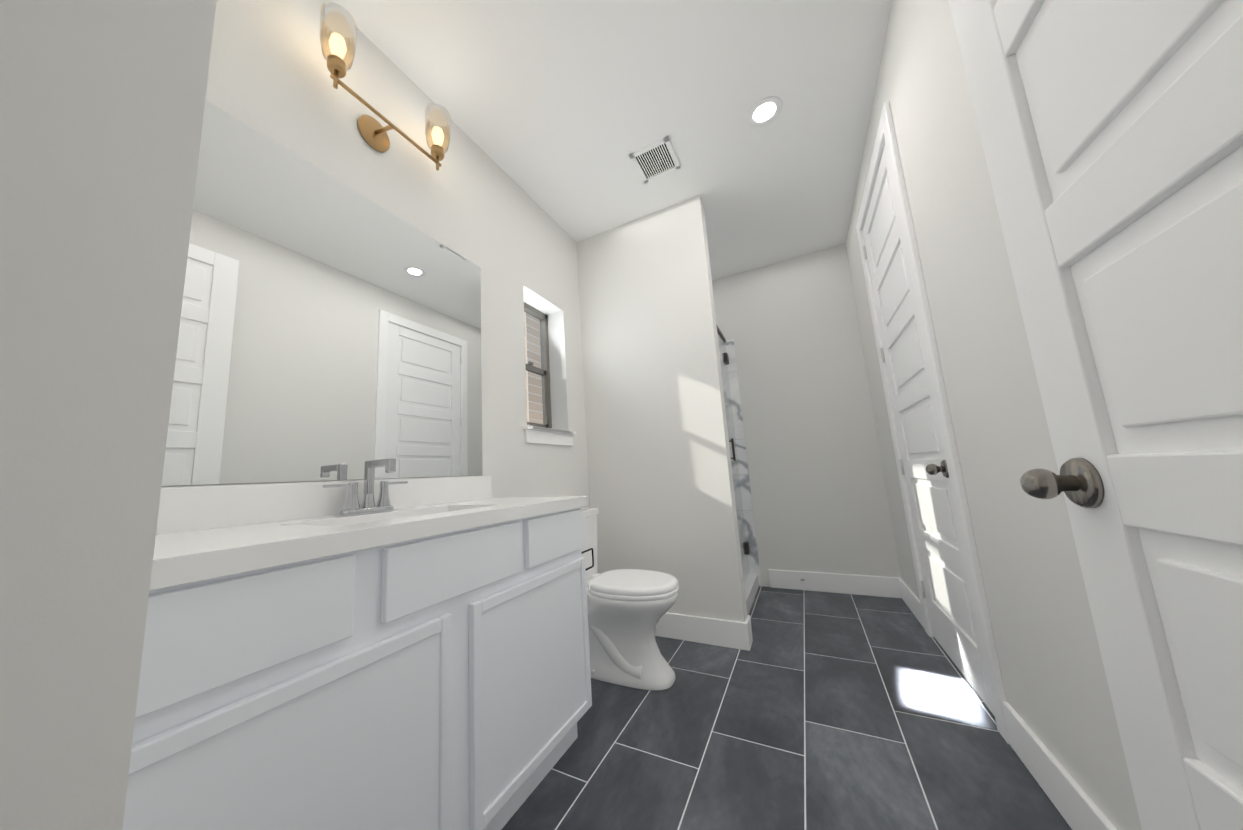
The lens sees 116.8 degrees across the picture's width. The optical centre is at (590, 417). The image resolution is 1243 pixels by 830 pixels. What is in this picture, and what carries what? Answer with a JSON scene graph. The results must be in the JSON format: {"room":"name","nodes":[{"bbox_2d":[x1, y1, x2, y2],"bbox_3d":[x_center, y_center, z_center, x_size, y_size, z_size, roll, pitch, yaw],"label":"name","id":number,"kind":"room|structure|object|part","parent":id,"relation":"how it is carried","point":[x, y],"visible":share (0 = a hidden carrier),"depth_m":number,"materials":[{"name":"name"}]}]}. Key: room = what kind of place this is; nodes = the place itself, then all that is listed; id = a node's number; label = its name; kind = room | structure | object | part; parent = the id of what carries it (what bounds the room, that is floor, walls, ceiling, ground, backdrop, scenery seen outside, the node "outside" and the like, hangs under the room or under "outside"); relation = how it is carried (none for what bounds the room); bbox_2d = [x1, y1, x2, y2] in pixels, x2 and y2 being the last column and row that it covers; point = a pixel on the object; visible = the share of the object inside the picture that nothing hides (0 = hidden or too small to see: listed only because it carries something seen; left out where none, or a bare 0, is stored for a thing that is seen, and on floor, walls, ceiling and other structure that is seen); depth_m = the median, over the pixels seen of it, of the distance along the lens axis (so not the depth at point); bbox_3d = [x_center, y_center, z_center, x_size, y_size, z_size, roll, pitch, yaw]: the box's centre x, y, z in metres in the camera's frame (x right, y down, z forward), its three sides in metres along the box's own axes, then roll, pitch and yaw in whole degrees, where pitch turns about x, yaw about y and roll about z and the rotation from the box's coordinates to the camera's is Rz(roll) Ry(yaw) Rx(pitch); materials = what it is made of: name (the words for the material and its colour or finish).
{"room":"bathroom","nodes":[
{"label":"bathroom","id":0,"kind":"room"},
{"bbox_2d":[0,0,216,829],"bbox_3d":[-0.292,-0.344,0.263,1.946,2.740,0.120,-8,-10,28],"label":"wall","id":1,"kind":"structure","parent":0,"point":[102,104],"depth_m":0.29,"materials":[{"name":"white paint"}]},
{"bbox_2d":[949,0,1242,829],"bbox_3d":[0.568,-0.237,0.304,0.171,2.428,0.815,-8,-10,28],"label":"entry door","id":2,"kind":"structure","parent":1,"relation":"in","point":[1111,133],"depth_m":0.47,"materials":[{"name":"white wood"}]},
{"bbox_3d":[0.751,0.094,0.559,0.171,0.074,0.075,-8,-10,28],"label":"entry door hardware","id":3,"kind":"part","parent":2,"relation":"part of","materials":[{"name":"silver metal"}]},
{"bbox_2d":[161,0,589,507],"bbox_3d":[-0.741,-0.112,1.645,0.200,2.740,5.264,-8,-10,28],"label":"wall","id":4,"kind":"structure","parent":0,"point":[470,199],"depth_m":1.78,"materials":[{"name":"white paint"}]},
{"bbox_2d":[122,475,492,551],"bbox_3d":[-0.772,0.260,1.257,0.019,0.107,1.255,-8,-10,28],"label":"backsplash","id":5,"kind":"structure","parent":4,"relation":"attached to","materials":[{"name":"white stone"}]},
{"bbox_2d":[161,100,482,485],"bbox_3d":[-0.819,-0.310,1.330,0.005,1.038,1.200,-8,-10,28],"label":"mirror","id":6,"kind":"object","parent":4,"relation":"attached to","point":[330,328],"visible":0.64,"depth_m":1.20,"materials":[{"name":"clear glass"}]},
{"bbox_2d":[319,2,450,170],"bbox_3d":[-0.771,-1.181,1.455,0.175,0.262,0.504,-8,-10,28],"label":"sconce","id":7,"kind":"object","parent":4,"relation":"attached to","point":[373,132],"visible":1,"depth_m":1.40,"materials":[{"name":"gold metal"}]},
{"bbox_2d":[524,302,551,427],"bbox_3d":[-0.395,-0.317,2.436,0.055,0.854,0.430,-8,-10,28],"label":"window","id":8,"kind":"structure","parent":4,"relation":"in","point":[544,370],"depth_m":2.56,"materials":[{"name":"grey"}]},
{"bbox_2d":[523,425,575,445],"bbox_3d":[-0.283,0.121,2.320,0.164,0.093,0.510,-8,-10,28],"label":"window sill","id":9,"kind":"structure","parent":4,"relation":"attached to","point":[541,435],"depth_m":2.25,"materials":[{"name":"white"}]},
{"bbox_2d":[704,212,761,606],"bbox_3d":[0.702,0.029,3.078,0.928,2.739,1.104,-8,-10,28],"label":"shower wall tile","id":10,"kind":"structure","parent":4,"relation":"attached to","point":[744,480],"depth_m":3.32,"materials":[{"name":"tile"}]},
{"bbox_2d":[330,0,891,280],"bbox_3d":[0.375,-1.674,1.212,2.926,0.100,5.264,-8,-10,28],"label":"ceiling","id":11,"kind":"structure","parent":0,"point":[559,111],"depth_m":1.82,"materials":[{"name":"white paint"}]},
{"bbox_2d":[629,136,680,182],"bbox_3d":[0.375,-1.469,2.187,0.225,0.012,0.242,-8,-10,28],"label":"ceiling vent","id":12,"kind":"object","parent":11,"relation":"in","point":[654,160],"visible":1,"depth_m":2.18,"materials":[{"name":"white"}]},
{"bbox_2d":[747,96,781,126],"bbox_3d":[0.879,-1.539,1.925,0.164,0.006,0.164,-8,-10,28],"label":"recessed light","id":13,"kind":"object","parent":11,"relation":"in","point":[766,113],"visible":1,"depth_m":1.92,"materials":[{"name":"white plastic"}]},
{"bbox_2d":[577,195,746,621],"bbox_3d":[0.405,-0.036,2.546,0.930,2.740,0.120,-8,-10,28],"label":"wall","id":14,"kind":"structure","parent":0,"point":[661,491],"depth_m":2.47,"materials":[{"name":"white paint"}]},
{"bbox_2d":[655,612,752,650],"bbox_3d":[0.460,1.238,2.283,0.916,0.140,0.024,-8,-10,28],"label":"baseboard","id":15,"kind":"structure","parent":14,"relation":"attached to","point":[712,631],"depth_m":2.16,"materials":[{"name":"white wood"}]},
{"bbox_2d":[501,586,1071,829],"bbox_3d":[0.523,1.130,0.788,2.926,0.100,5.264,-8,-10,28],"label":"floor","id":16,"kind":"structure","parent":0,"point":[813,710],"depth_m":1.36,"materials":[{"name":"tile"}]},
{"bbox_2d":[122,459,593,829],"bbox_3d":[-0.485,0.650,1.148,0.532,1.060,1.426,-8,-10,28],"label":"bathroom vanity","id":17,"kind":"object","parent":16,"relation":"on","point":[369,652],"visible":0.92,"depth_m":0.79,"materials":[{"name":"white painted wood"},{"name":"white quartz countertop"},{"name":"brushed nickel"}]},
{"bbox_2d":[322,459,407,515],"bbox_3d":[-0.671,0.216,1.206,0.145,0.165,0.272,-8,-10,28],"label":"faucet","id":18,"kind":"object","parent":17,"relation":"on","point":[383,507],"depth_m":1.21,"materials":[{"name":"silver metal"}]},
{"bbox_2d":[579,508,678,690],"bbox_3d":[0.106,0.886,1.981,0.710,0.782,0.420,-8,-10,28],"label":"toilet","id":19,"kind":"object","parent":16,"relation":"on","point":[627,609],"visible":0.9,"depth_m":1.81,"materials":[{"name":"white ceramic"}]},
{"bbox_2d":[743,573,758,614],"bbox_3d":[1.080,1.290,2.713,0.110,0.100,1.078,-8,-10,28],"label":"shower curb","id":20,"kind":"object","parent":16,"relation":"on","point":[751,584],"visible":0.35,"depth_m":2.87,"materials":[{"name":"white"}]},
{"bbox_2d":[717,326,749,582],"bbox_3d":[1.020,0.232,2.876,0.108,2.044,1.074,-8,-10,28],"label":"shower door","id":21,"kind":"structure","parent":20,"relation":"on","point":[744,545],"depth_m":3.16,"materials":[{"name":"clear glass"}]},
{"bbox_2d":[712,243,900,586],"bbox_3d":[1.390,0.041,3.398,1.826,2.740,0.120,-8,-10,28],"label":"wall","id":22,"kind":"structure","parent":0,"point":[791,328],"depth_m":3.12,"materials":[{"name":"white paint"}]},
{"bbox_2d":[768,569,898,597],"bbox_3d":[1.843,1.261,2.916,0.866,0.140,0.020,-8,-10,28],"label":"baseboard","id":23,"kind":"structure","parent":22,"relation":"attached to","point":[880,586],"depth_m":2.90,"materials":[{"name":"white wood"}]},
{"bbox_2d":[846,0,1141,829],"bbox_3d":[1.401,-0.256,1.436,0.120,2.740,3.579,-8,-10,28],"label":"wall","id":24,"kind":"structure","parent":0,"point":[1056,689],"depth_m":1.14,"materials":[{"name":"white paint"}]},
{"bbox_2d":[895,577,924,628],"bbox_3d":[2.058,1.177,2.436,0.016,0.140,0.585,-8,-10,28],"label":"baseboard","id":25,"kind":"structure","parent":24,"relation":"attached to","point":[911,600],"depth_m":2.45,"materials":[{"name":"white wood"}]},
{"bbox_2d":[863,142,994,715],"bbox_3d":[1.628,-0.052,1.902,0.035,2.428,0.840,-8,-10,28],"label":"closet door","id":26,"kind":"structure","parent":24,"relation":"in","point":[954,626],"depth_m":1.85,"materials":[{"name":"white wood"}]},
{"bbox_2d":[863,246,948,597],"bbox_3d":[1.634,-0.094,1.924,0.171,2.130,0.825,-8,-10,28],"label":"hardware piece","id":27,"kind":"object","parent":26,"relation":"attached to","point":[932,469],"visible":0.52,"depth_m":1.57,"materials":[{"name":"grey metal"}]},
{"bbox_2d":[856,101,1009,743],"bbox_3d":[1.605,-0.085,1.918,0.020,2.525,1.010,-8,-10,28],"label":"trim","id":28,"kind":"structure","parent":24,"relation":"attached to","point":[886,132],"depth_m":1.55,"materials":[{"name":"white wood"}]},
{"bbox_2d":[1002,701,1116,829],"bbox_3d":[0.984,0.942,0.508,0.020,0.140,1.815,-8,-10,28],"label":"baseboard","id":29,"kind":"structure","parent":24,"relation":"attached to","point":[1073,803],"depth_m":1.05,"materials":[{"name":"white wood"}]},
{"label":"outside","id":30,"kind":"structure","parent":0,"visible":0},
{"bbox_2d":[524,312,542,423],"bbox_3d":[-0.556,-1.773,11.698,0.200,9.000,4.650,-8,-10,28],"label":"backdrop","id":31,"kind":"structure","parent":30,"point":[534,359],"depth_m":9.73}
]}

